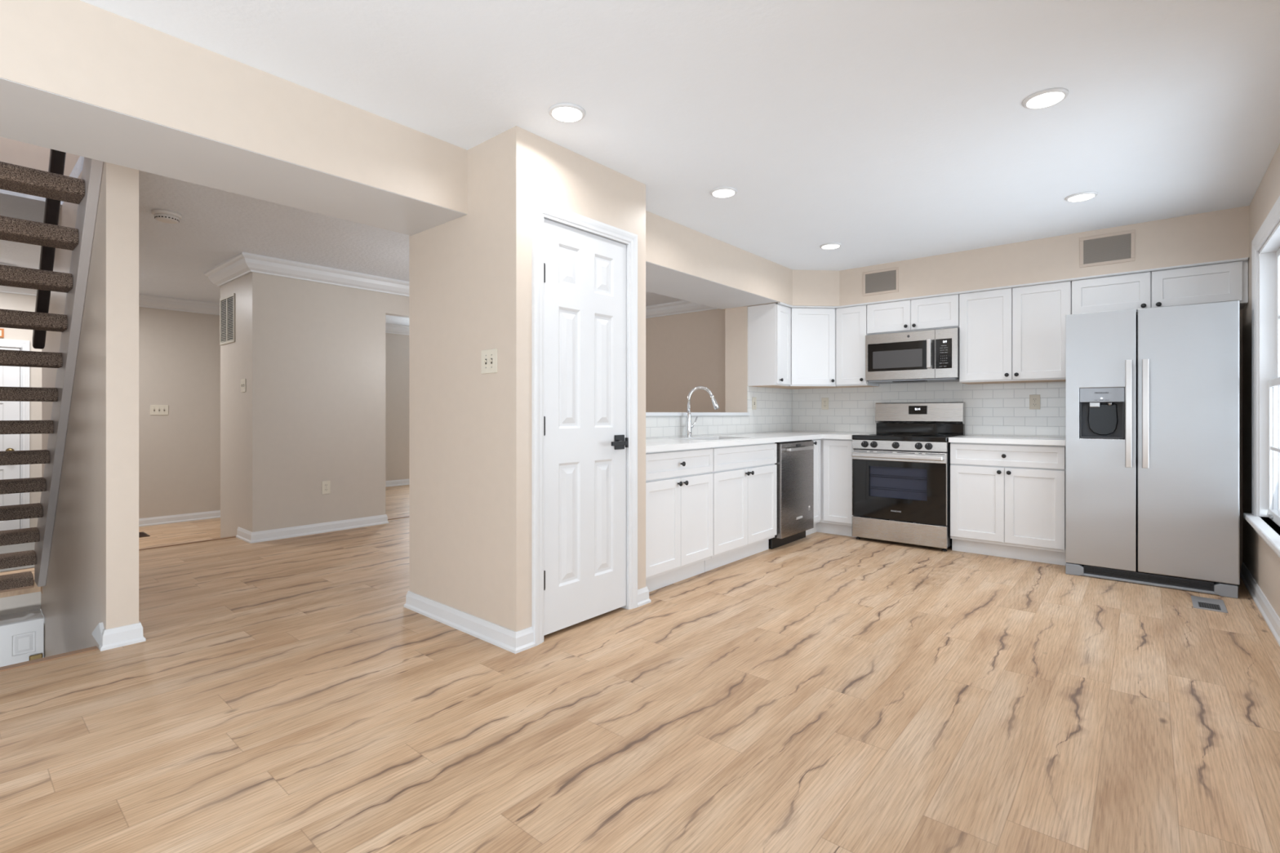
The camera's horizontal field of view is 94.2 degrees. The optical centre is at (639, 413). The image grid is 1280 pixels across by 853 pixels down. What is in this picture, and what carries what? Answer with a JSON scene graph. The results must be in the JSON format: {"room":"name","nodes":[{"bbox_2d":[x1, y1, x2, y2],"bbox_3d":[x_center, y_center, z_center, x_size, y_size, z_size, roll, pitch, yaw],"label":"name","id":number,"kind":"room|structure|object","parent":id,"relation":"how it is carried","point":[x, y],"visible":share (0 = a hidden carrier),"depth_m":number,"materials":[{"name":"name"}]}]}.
{"room":"kitchen","nodes":[
{"label":"kitchen","id":0,"kind":"room"},
{"bbox_2d":[0,591,44,657],"bbox_3d":[-3.945,2.368,3.396,2.910,2.280,0.950,0,0,40],"label":"wall","id":1,"kind":"structure","parent":0,"point":[28,602],"depth_m":4.55,"materials":[{"name":"paint"}]},
{"bbox_2d":[0,585,33,592],"bbox_3d":[-4.968,1.311,4.239,0.060,0.054,0.905,0,0,40],"label":"trim","id":2,"kind":"structure","parent":1,"relation":"attached to","point":[32,586],"depth_m":4.50,"materials":[{"name":"brown wood"}]},
{"bbox_2d":[0,608,44,666],"bbox_3d":[-4.848,2.506,4.194,0.310,1.963,0.893,0,0,40],"label":"cabinet","id":3,"kind":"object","parent":1,"relation":"in","point":[21,633],"depth_m":4.38,"materials":[{"name":"white wood"}]},
{"bbox_2d":[0,645,98,671],"bbox_3d":[-2.853,1.129,2.449,0.050,0.057,0.925,0,0,40],"label":"trim","id":4,"kind":"structure","parent":1,"relation":"attached to","point":[92,648],"depth_m":2.67,"materials":[{"name":"brown wood"}]},
{"bbox_2d":[92,622,104,645],"bbox_3d":[-2.636,1.056,2.896,0.270,0.105,0.014,0,0,40],"label":"trim","id":5,"kind":"structure","parent":1,"relation":"attached to","point":[96,633],"depth_m":2.85,"materials":[{"name":"white wood"}]},
{"bbox_2d":[0,137,79,176],"bbox_3d":[-3.225,-2.715,2.783,2.320,2.555,1.190,0,0,40],"label":"wall","id":6,"kind":"structure","parent":0,"point":[11,151],"depth_m":3.68,"materials":[{"name":"paint"}]},
{"bbox_2d":[40,161,138,657],"bbox_3d":[-3.622,1.085,3.824,3.025,4.845,0.120,0,0,40],"label":"wall pillar","id":7,"kind":"structure","parent":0,"point":[92,579],"depth_m":2.89,"materials":[{"name":"paint"}]},
{"bbox_2d":[32,148,66,349],"bbox_3d":[-3.155,-1.318,3.264,1.837,1.811,0.126,0,0,40],"label":"handrail","id":8,"kind":"object","parent":7,"relation":"attached to","point":[57,158],"visible":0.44,"depth_m":3.46,"materials":[{"name":"brown wood"}]},
{"bbox_2d":[98,621,146,651],"bbox_3d":[-3.367,1.063,3.606,2.397,0.090,0.164,0,0,40],"label":"baseboard","id":9,"kind":"structure","parent":7,"relation":"attached to","point":[111,638],"depth_m":2.83,"materials":[{"name":"white wood"}]},
{"bbox_2d":[0,517,220,598],"bbox_3d":[-4.885,1.338,5.765,2.485,0.100,3.335,0,0,40],"label":"floor","id":10,"kind":"structure","parent":0,"point":[162,535],"depth_m":6.28,"materials":[{"name":"brown wood"}]},
{"bbox_2d":[0,542,35,572],"bbox_3d":[-5.830,1.285,5.299,1.650,0.006,1.400,0,0,40],"label":"floor tile","id":11,"kind":"structure","parent":10,"relation":"on","point":[27,546],"depth_m":5.58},
{"bbox_2d":[0,156,103,590],"bbox_3d":[-3.819,-0.408,3.290,3.381,3.474,0.948,0,0,40],"label":"staircase","id":12,"kind":"structure","parent":10,"relation":"on","point":[84,192],"depth_m":3.32,"materials":[{"name":"carpet"}]},
{"bbox_2d":[138,531,150,537],"bbox_3d":[-5.284,1.285,6.272,0.320,0.006,0.130,0,0,40],"label":"floor vent","id":13,"kind":"object","parent":10,"relation":"in","point":[143,534],"visible":0.52,"depth_m":6.26,"materials":[{"name":"brown metal"}]},
{"bbox_2d":[0,292,408,528],"bbox_3d":[-4.973,0.035,7.670,0.120,2.745,6.420,0,0,40],"label":"wall","id":14,"kind":"structure","parent":0,"point":[180,351],"depth_m":7.04,"materials":[{"name":"paint"}]},
{"bbox_2d":[0,328,4,337],"bbox_3d":[-6.418,-0.797,5.866,0.012,0.090,0.200,0,0,40],"label":"picture frame","id":15,"kind":"object","parent":14,"relation":"attached to","point":[2,331],"visible":1,"depth_m":5.93,"materials":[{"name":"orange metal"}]},
{"bbox_2d":[0,346,19,530],"bbox_3d":[-6.551,0.307,5.645,0.105,1.945,0.930,0,0,40],"label":"door","id":16,"kind":"structure","parent":14,"relation":"in","point":[9,375],"depth_m":5.96,"materials":[{"name":"white wood"}]},
{"bbox_2d":[0,343,21,347],"bbox_3d":[-6.575,-0.674,5.659,0.050,0.025,0.960,0,0,40],"label":"trim","id":17,"kind":"structure","parent":14,"relation":"attached to","point":[1,344],"depth_m":5.95,"materials":[{"name":"white wood"}]},
{"bbox_2d":[0,338,30,528],"bbox_3d":[-6.580,0.275,5.669,0.029,2.026,1.072,0,0,40],"label":"trim","id":18,"kind":"structure","parent":14,"relation":"attached to","point":[25,344],"depth_m":6.04,"materials":[{"name":"white wood"}]},
{"bbox_2d":[0,285,219,315],"bbox_3d":[-5.828,-1.271,6.493,0.105,0.132,3.200,0,0,40],"label":"trim","id":19,"kind":"structure","parent":14,"relation":"attached to","point":[144,300],"depth_m":6.90,"materials":[{"name":"white wood"}]},
{"bbox_2d":[150,404,168,414],"bbox_3d":[-5.557,-0.035,6.880,0.016,0.116,0.166,0,0,40],"label":"light switch","id":20,"kind":"object","parent":14,"relation":"attached to","point":[154,409],"visible":1,"depth_m":6.88,"materials":[{"name":"white plastic"}]},
{"bbox_2d":[138,510,220,527],"bbox_3d":[-5.409,1.243,7.049,0.022,0.090,1.810,0,0,40],"label":"baseboard","id":21,"kind":"structure","parent":14,"relation":"attached to","point":[146,522],"depth_m":7.01,"materials":[{"name":"white wood"}]},
{"bbox_2d":[385,323,408,335],"bbox_3d":[-2.738,-1.271,8.064,2.770,0.132,2.920,0,0,40],"label":"trim","id":22,"kind":"structure","parent":14,"relation":"attached to","point":[389,327],"depth_m":9.00,"materials":[{"name":"white wood"}]},
{"bbox_2d":[385,479,408,487],"bbox_3d":[-3.790,1.063,8.947,0.022,0.090,2.900,0,0,40],"label":"baseboard","id":23,"kind":"structure","parent":14,"relation":"attached to","point":[402,482],"depth_m":9.05,"materials":[{"name":"white wood"}]},
{"bbox_2d":[0,0,467,213],"bbox_3d":[-2.651,-1.175,1.375,0.560,0.325,4.813,0,0,40],"label":"beam","id":24,"kind":"structure","parent":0,"point":[78,50],"depth_m":2.19,"materials":[{"name":"paint"}]},
{"bbox_2d":[220,271,385,537],"bbox_3d":[-3.276,0.035,5.822,0.900,2.745,1.170,0,0,40],"label":"wall","id":25,"kind":"structure","parent":0,"point":[310,356],"depth_m":5.45,"materials":[{"name":"paint"}]},
{"bbox_2d":[138,536,235,551],"bbox_3d":[-3.962,1.135,4.912,0.045,0.066,1.095,0,0,40],"label":"trim","id":26,"kind":"structure","parent":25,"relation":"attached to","point":[230,536],"depth_m":5.04,"materials":[{"name":"brown wood"}]},
{"bbox_2d":[219,293,235,345],"bbox_3d":[-3.826,-0.864,5.516,0.420,0.440,0.010,0,0,40],"label":"air vent","id":27,"kind":"object","parent":25,"relation":"in","point":[227,304],"visible":1,"depth_m":5.51,"materials":[{"name":"white metal"}]},
{"bbox_2d":[240,378,245,392],"bbox_3d":[-3.489,-0.242,5.225,0.120,0.116,0.016,0,0,40],"label":"light switch","id":28,"kind":"object","parent":25,"relation":"attached to","point":[242,380],"visible":1,"depth_m":5.22,"materials":[{"name":"white plastic"}]},
{"bbox_2d":[204,252,408,296],"bbox_3d":[-2.363,-1.271,6.893,1.110,0.132,4.195,0,0,40],"label":"trim","id":29,"kind":"structure","parent":25,"relation":"attached to","point":[242,264],"depth_m":5.41,"materials":[{"name":"white wood"}]},
{"bbox_2d":[235,514,388,543],"bbox_3d":[-3.062,1.063,5.640,0.382,0.090,1.214,0,0,40],"label":"baseboard","id":30,"kind":"structure","parent":25,"relation":"attached to","point":[244,535],"depth_m":5.41,"materials":[{"name":"white wood"}]},
{"bbox_2d":[321,480,330,494],"bbox_3d":[-2.921,0.693,5.538,0.009,0.120,0.074,0,0,40],"label":"wall outlet","id":31,"kind":"object","parent":25,"relation":"attached to","point":[326,485],"visible":1,"depth_m":5.53,"materials":[{"name":"white plastic"}]},
{"bbox_2d":[385,293,408,317],"bbox_3d":[-1.641,-0.115,7.122,0.100,2.445,2.930,0,0,40],"label":"wall","id":32,"kind":"structure","parent":25,"relation":"in","point":[397,305],"depth_m":6.07,"materials":[{"name":"paint"}]},
{"bbox_2d":[387,515,408,519],"bbox_3d":[-1.773,1.105,7.169,0.040,0.007,2.790,0,0,40],"label":"trim","id":33,"kind":"structure","parent":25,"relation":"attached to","point":[406,516],"depth_m":6.25,"materials":[{"name":"brown wood"}]},
{"bbox_2d":[408,125,645,631],"bbox_3d":[-0.642,-0.115,3.442,0.976,2.445,0.940,0,0,40],"label":"wall","id":34,"kind":"structure","parent":0,"point":[470,274],"depth_m":3.01,"materials":[{"name":"paint"}]},
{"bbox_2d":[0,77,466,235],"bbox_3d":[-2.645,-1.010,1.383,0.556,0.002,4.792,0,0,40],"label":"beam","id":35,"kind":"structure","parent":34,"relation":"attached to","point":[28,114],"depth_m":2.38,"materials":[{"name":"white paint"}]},
{"bbox_2d":[481,348,497,373],"bbox_3d":[-0.738,-0.252,2.896,0.128,0.116,0.016,0,0,40],"label":"light switch","id":36,"kind":"object","parent":34,"relation":"attached to","point":[489,357],"visible":1,"depth_m":2.89,"materials":[{"name":"white plastic"}]},
{"bbox_2d":[404,586,651,653],"bbox_3d":[-0.642,1.063,3.442,1.020,0.090,0.984,0,0,40],"label":"baseboard","id":37,"kind":"structure","parent":34,"relation":"attached to","point":[513,642],"depth_m":3.00,"materials":[{"name":"white wood"}]},
{"bbox_2d":[531,199,637,646],"bbox_3d":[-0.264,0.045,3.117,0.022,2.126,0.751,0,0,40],"label":"trim","id":38,"kind":"structure","parent":34,"relation":"attached to","point":[540,210],"depth_m":2.88,"materials":[{"name":"white wood"}]},
{"bbox_2d":[543,218,628,635],"bbox_3d":[-0.267,0.069,3.118,0.099,2.035,0.617,0,0,40],"label":"door","id":39,"kind":"structure","parent":34,"relation":"in","point":[585,441],"depth_m":3.10,"materials":[{"name":"white wood"}]},
{"bbox_2d":[0,484,1279,852],"bbox_3d":[-2.238,1.168,3.695,9.200,0.120,8.920,0,0,40],"label":"floor","id":40,"kind":"structure","parent":0,"point":[818,692],"depth_m":2.15,"materials":[{"name":"brown wood"}]},
{"bbox_2d":[645,447,713,591],"bbox_3d":[0.051,0.671,3.986,0.615,0.873,0.752,0,0,40],"label":"base cabinet","id":41,"kind":"object","parent":40,"relation":"on","point":[679,483],"visible":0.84,"depth_m":3.79,"materials":[{"name":"white wood"}]},
{"bbox_2d":[704,442,777,572],"bbox_3d":[0.595,0.671,4.624,0.615,0.873,0.918,0,0,40],"label":"base cabinet","id":42,"kind":"object","parent":40,"relation":"on","point":[745,476],"visible":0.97,"depth_m":4.40,"materials":[{"name":"white wood"}]},
{"bbox_2d":[770,440,813,549],"bbox_3d":[1.124,0.672,5.207,0.638,0.872,0.632,0,0,40],"label":"dishwasher","id":43,"kind":"object","parent":40,"relation":"on","point":[795,459],"visible":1,"depth_m":4.99,"materials":[{"name":"metal"}]},
{"bbox_2d":[805,438,856,537],"bbox_3d":[1.677,0.671,5.687,0.882,0.873,0.799,0,0,40],"label":"base cabinet","id":44,"kind":"object","parent":40,"relation":"on","point":[833,458],"visible":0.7,"depth_m":5.37,"materials":[{"name":"white wood"}]},
{"bbox_2d":[645,431,866,453],"bbox_3d":[0.917,0.213,4.793,0.874,0.039,3.133,0,0,40],"label":"countertop","id":45,"kind":"structure","parent":44,"relation":"on","point":[653,445],"depth_m":4.59,"materials":[{"name":"stone"}]},
{"bbox_2d":[684,386,719,437],"bbox_3d":[0.495,-0.011,4.765,0.283,0.409,0.075,0,0,-13],"label":"faucet","id":46,"kind":"object","parent":45,"relation":"on","point":[688,429],"visible":1,"depth_m":4.73,"materials":[{"name":"silver metal"}]},
{"bbox_2d":[851,401,964,551],"bbox_3d":[2.336,0.506,5.189,0.758,1.204,0.688,0,0,40],"label":"range","id":47,"kind":"object","parent":40,"relation":"on","point":[901,471],"visible":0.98,"depth_m":5.01,"materials":[{"name":"metal"}]},
{"bbox_2d":[852,433,963,442],"bbox_3d":[2.327,0.210,5.179,0.758,0.039,0.573,0,0,40],"label":"cooktop","id":48,"kind":"object","parent":47,"relation":"in","point":[868,437],"depth_m":5.04,"materials":[{"name":"metal"}]},
{"bbox_2d":[950,442,1066,565],"bbox_3d":[2.942,0.671,4.719,0.752,0.873,0.630,0,0,40],"label":"base cabinet","id":49,"kind":"object","parent":40,"relation":"on","point":[1007,500],"visible":0.96,"depth_m":4.49,"materials":[{"name":"white wood"}]},
{"bbox_2d":[948,435,1065,445],"bbox_3d":[2.941,0.213,4.718,0.761,0.039,0.621,0,0,40],"label":"countertop","id":50,"kind":"structure","parent":49,"relation":"on","point":[1049,441],"depth_m":4.52,"materials":[{"name":"stone"}]},
{"bbox_2d":[1065,300,1239,598],"bbox_3d":[3.486,0.215,4.090,0.854,1.783,0.832,0,0,40],"label":"refrigerator","id":51,"kind":"object","parent":40,"relation":"on","point":[1153,395],"visible":1,"depth_m":3.79,"materials":[{"name":"metal"}]},
{"bbox_2d":[1191,595,1227,613],"bbox_3d":[3.292,1.105,3.445,0.140,0.005,0.285,0,0,40],"label":"floor vent","id":52,"kind":"object","parent":40,"relation":"in","point":[1199,602],"visible":1,"depth_m":3.44,"materials":[{"name":"metal"}]},
{"bbox_2d":[1199,602,1221,610],"bbox_3d":[3.258,1.107,3.405,0.090,0.002,0.130,0,0,40],"label":"grille","id":53,"kind":"object","parent":52,"relation":"attached to","point":[1210,606],"depth_m":3.40,"materials":[{"name":"grey metal"}]},
{"bbox_2d":[0,0,1279,325],"bbox_3d":[-2.204,-1.387,3.719,9.420,0.100,9.000,0,0,40],"label":"ceiling","id":54,"kind":"structure","parent":0,"point":[884,131],"depth_m":2.60,"materials":[{"name":"white paint"}]},
{"bbox_2d":[0,262,17,266],"bbox_3d":[-5.817,-1.301,5.354,0.320,0.070,0.320,0,0,40],"label":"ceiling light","id":55,"kind":"object","parent":54,"relation":"attached to","point":[4,264],"visible":0.09,"depth_m":5.32,"materials":[{"name":"white"}]},
{"bbox_2d":[151,208,182,223],"bbox_3d":[-3.162,-1.310,3.977,0.160,0.054,0.159,0,0,40],"label":"smoke detector","id":56,"kind":"object","parent":54,"relation":"attached to","point":[160,215],"visible":1,"depth_m":3.94,"materials":[{"name":"plastic"}]},
{"bbox_2d":[548,102,585,122],"bbox_3d":[-0.324,-1.331,2.646,0.164,0.012,0.164,0,0,40],"label":"recessed light","id":57,"kind":"object","parent":54,"relation":"in","point":[561,112],"visible":1,"depth_m":2.63,"materials":[{"name":"white"}]},
{"bbox_2d":[551,106,582,121],"bbox_3d":[-0.324,-1.331,2.646,0.132,0.008,0.132,0,0,40],"label":"diffuser","id":58,"kind":"object","parent":57,"relation":"attached to","point":[559,113],"depth_m":2.64,"materials":[{"name":"white plastic"}]},
{"bbox_2d":[710,186,737,198],"bbox_3d":[0.505,-1.331,3.595,0.164,0.012,0.164,0,0,40],"label":"recessed light","id":59,"kind":"object","parent":54,"relation":"in","point":[720,192],"visible":1,"depth_m":3.57,"materials":[{"name":"white"}]},
{"bbox_2d":[712,189,734,197],"bbox_3d":[0.505,-1.331,3.595,0.132,0.008,0.132,0,0,40],"label":"diffuser","id":60,"kind":"object","parent":59,"relation":"attached to","point":[716,193],"depth_m":3.59,"materials":[{"name":"white plastic"}]},
{"bbox_2d":[820,242,841,249],"bbox_3d":[1.522,-1.331,4.749,0.164,0.012,0.164,0,0,40],"label":"recessed light","id":61,"kind":"object","parent":54,"relation":"in","point":[829,246],"visible":1,"depth_m":4.73,"materials":[{"name":"white"}]},
{"bbox_2d":[822,244,839,248],"bbox_3d":[1.522,-1.331,4.749,0.132,0.008,0.132,0,0,40],"label":"diffuser","id":62,"kind":"object","parent":61,"relation":"attached to","point":[824,246],"depth_m":4.75,"materials":[{"name":"white plastic"}]},
{"bbox_2d":[1022,87,1068,109],"bbox_3d":[1.719,-1.331,2.525,0.164,0.012,0.164,0,0,40],"label":"recessed light","id":63,"kind":"object","parent":54,"relation":"in","point":[1046,98],"visible":1,"depth_m":2.51,"materials":[{"name":"white"}]},
{"bbox_2d":[1026,92,1064,108],"bbox_3d":[1.719,-1.331,2.525,0.132,0.008,0.132,0,0,40],"label":"diffuser","id":64,"kind":"object","parent":63,"relation":"attached to","point":[1037,100],"depth_m":2.52,"materials":[{"name":"white plastic"}]},
{"bbox_2d":[1065,191,1097,202],"bbox_3d":[2.720,-1.331,3.668,0.164,0.012,0.164,0,0,40],"label":"recessed light","id":65,"kind":"object","parent":54,"relation":"in","point":[1083,196],"visible":1,"depth_m":3.65,"materials":[{"name":"white"}]},
{"bbox_2d":[1067,194,1094,201],"bbox_3d":[2.720,-1.331,3.668,0.132,0.008,0.132,0,0,40],"label":"diffuser","id":66,"kind":"object","parent":65,"relation":"attached to","point":[1073,197],"depth_m":3.67,"materials":[{"name":"white plastic"}]},
{"bbox_2d":[649,306,777,439],"bbox_3d":[0.487,0.052,5.165,0.240,2.112,3.147,0,0,40],"label":"wall","id":67,"kind":"structure","parent":0,"point":[735,318],"depth_m":5.66,"materials":[{"name":"paint"}]},
{"bbox_2d":[645,412,750,416],"bbox_3d":[0.194,0.009,4.825,0.295,0.029,2.245,0,0,40],"label":"trim","id":68,"kind":"structure","parent":67,"relation":"attached to","point":[647,414],"depth_m":4.90,"materials":[{"name":"white paint"}]},
{"bbox_2d":[645,386,791,439],"bbox_3d":[0.580,-0.030,5.081,0.010,0.446,3.133,0,0,40],"label":"backsplash","id":69,"kind":"structure","parent":67,"relation":"attached to","point":[773,413],"depth_m":5.57,"materials":[{"name":"white tile"}]},
{"bbox_2d":[751,397,756,409],"bbox_3d":[1.091,-0.092,5.660,0.016,0.116,0.074,0,0,40],"label":"light switch","id":70,"kind":"object","parent":69,"relation":"attached to","point":[753,399],"visible":1,"depth_m":5.65,"materials":[{"name":"white plastic"}]},
{"bbox_2d":[747,302,791,386],"bbox_3d":[1.228,-0.625,5.584,0.338,0.749,0.268,0,0,40],"label":"upper cabinet","id":71,"kind":"object","parent":67,"relation":"attached to","point":[769,325],"visible":1,"depth_m":5.50,"materials":[{"name":"white wood"}]},
{"bbox_2d":[764,307,845,389],"bbox_3d":[1.629,-0.625,5.834,0.618,0.749,0.641,0,0,40],"label":"upper cabinet","id":72,"kind":"object","parent":67,"relation":"attached to","point":[813,330],"visible":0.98,"depth_m":5.61,"materials":[{"name":"white wood"}]},
{"bbox_2d":[645,308,1242,572],"bbox_3d":[0.703,0.035,7.128,9.420,2.745,0.120,0,0,40],"label":"wall","id":73,"kind":"structure","parent":0,"point":[685,352],"depth_m":7.13,"materials":[{"name":"paint"}]},
{"bbox_2d":[645,300,717,318],"bbox_3d":[0.337,-1.271,7.292,2.670,0.132,0.105,0,0,40],"label":"trim","id":74,"kind":"structure","parent":73,"relation":"attached to","point":[683,306],"depth_m":7.21,"materials":[{"name":"beige paint"}]},
{"bbox_2d":[835,304,879,387],"bbox_3d":[2.060,-0.625,5.650,0.290,0.749,0.365,0,0,40],"label":"upper cabinet","id":75,"kind":"object","parent":73,"relation":"attached to","point":[851,322],"visible":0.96,"depth_m":5.54,"materials":[{"name":"white wood"}]},
{"bbox_2d":[866,293,959,335],"bbox_3d":[2.460,-0.857,5.308,0.758,0.286,0.365,0,0,40],"label":"upper cabinet","id":76,"kind":"object","parent":73,"relation":"attached to","point":[937,313],"visible":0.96,"depth_m":5.17,"materials":[{"name":"white wood"}]},
{"bbox_2d":[865,328,959,383],"bbox_3d":[2.440,-0.488,5.280,0.754,0.430,0.427,0,0,40],"label":"microwave","id":77,"kind":"object","parent":76,"relation":"attached to","point":[931,355],"visible":0.99,"depth_m":5.14,"materials":[{"name":"metal"}]},
{"bbox_2d":[791,381,1065,437],"bbox_3d":[2.524,-0.049,5.489,2.417,0.486,0.010,0,0,40],"label":"backsplash","id":78,"kind":"structure","parent":73,"relation":"attached to","point":[990,409],"depth_m":5.22,"materials":[{"name":"white tile"}]},
{"bbox_2d":[821,397,828,409],"bbox_3d":[1.876,-0.095,6.030,0.074,0.120,0.009,0,0,40],"label":"wall outlet","id":79,"kind":"object","parent":78,"relation":"attached to","point":[824,401],"visible":1,"depth_m":6.03,"materials":[{"name":"white plastic"}]},
{"bbox_2d":[1029,395,1039,409],"bbox_3d":[3.233,-0.090,4.873,0.074,0.120,0.009,0,0,40],"label":"wall outlet","id":80,"kind":"object","parent":78,"relation":"attached to","point":[1034,400],"visible":1,"depth_m":4.87,"materials":[{"name":"white plastic"}]},
{"bbox_2d":[959,280,1071,384],"bbox_3d":[3.038,-0.625,4.816,0.757,0.749,0.365,0,0,40],"label":"upper cabinet","id":81,"kind":"object","parent":73,"relation":"attached to","point":[1015,335],"visible":0.93,"depth_m":4.69,"materials":[{"name":"white wood"}]},
{"bbox_2d":[1071,260,1248,315],"bbox_3d":[3.681,-0.859,4.267,0.930,0.282,0.365,0,0,40],"label":"upper cabinet","id":82,"kind":"object","parent":73,"relation":"attached to","point":[1224,282],"visible":0.86,"depth_m":4.12,"materials":[{"name":"white wood"}]},
{"bbox_2d":[777,257,1248,308],"bbox_3d":[2.713,-0.997,4.830,3.097,0.014,0.512,0,0,30],"label":"trim","id":83,"kind":"structure","parent":82,"relation":"attached to","point":[1246,258],"depth_m":4.58,"materials":[{"name":"white wood"}]},
{"bbox_2d":[645,205,1248,310],"bbox_3d":[1.754,-1.171,4.085,3.630,0.333,3.147,0,0,40],"label":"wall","id":84,"kind":"structure","parent":0,"point":[1222,234],"depth_m":4.56,"materials":[{"name":"paint"}]},
{"bbox_2d":[645,261,778,309],"bbox_3d":[0.302,-1.002,4.707,0.608,0.002,2.205,0,0,40],"label":"soffit","id":85,"kind":"object","parent":84,"relation":"attached to","point":[661,280],"depth_m":4.88,"materials":[{"name":"white paint"}]},
{"bbox_2d":[862,266,898,296],"bbox_3d":[2.157,-1.177,5.338,0.314,0.218,0.006,0,0,40],"label":"air vent","id":86,"kind":"object","parent":84,"relation":"in","point":[874,282],"visible":1,"depth_m":5.33,"materials":[{"name":"beige metal"}]},
{"bbox_2d":[865,270,896,293],"bbox_3d":[2.159,-1.177,5.340,0.270,0.174,0.002,0,0,40],"label":"grille","id":87,"kind":"object","parent":86,"relation":"attached to","point":[876,282],"depth_m":5.33,"materials":[{"name":"beige metal"}]},
{"bbox_2d":[1080,229,1134,267],"bbox_3d":[3.374,-1.185,4.301,0.314,0.220,0.006,0,0,40],"label":"air vent","id":88,"kind":"object","parent":84,"relation":"in","point":[1104,249],"visible":1,"depth_m":4.30,"materials":[{"name":"beige metal"}]},
{"bbox_2d":[1083,233,1130,263],"bbox_3d":[3.375,-1.185,4.303,0.270,0.176,0.002,0,0,40],"label":"grille","id":89,"kind":"object","parent":88,"relation":"attached to","point":[1104,248],"depth_m":4.30,"materials":[{"name":"beige metal"}]},
{"bbox_2d":[1242,143,1279,617],"bbox_3d":[1.308,-0.115,0.672,0.120,2.445,8.920,0,0,40],"label":"wall","id":90,"kind":"structure","parent":0,"point":[1263,563],"depth_m":3.77,"materials":[{"name":"paint"}]},
{"bbox_2d":[1240,562,1279,646],"bbox_3d":[2.328,1.063,1.977,0.022,0.090,5.470,0,0,40],"label":"baseboard","id":91,"kind":"structure","parent":90,"relation":"attached to","point":[1268,612],"depth_m":3.31,"materials":[{"name":"white wood"}]},
{"bbox_2d":[1243,195,1279,557],"bbox_3d":[3.039,-0.168,2.751,0.165,1.732,2.170,0,0,40],"label":"window","id":92,"kind":"structure","parent":90,"relation":"in","point":[1265,263],"depth_m":3.46,"materials":[{"name":"clear glass"}]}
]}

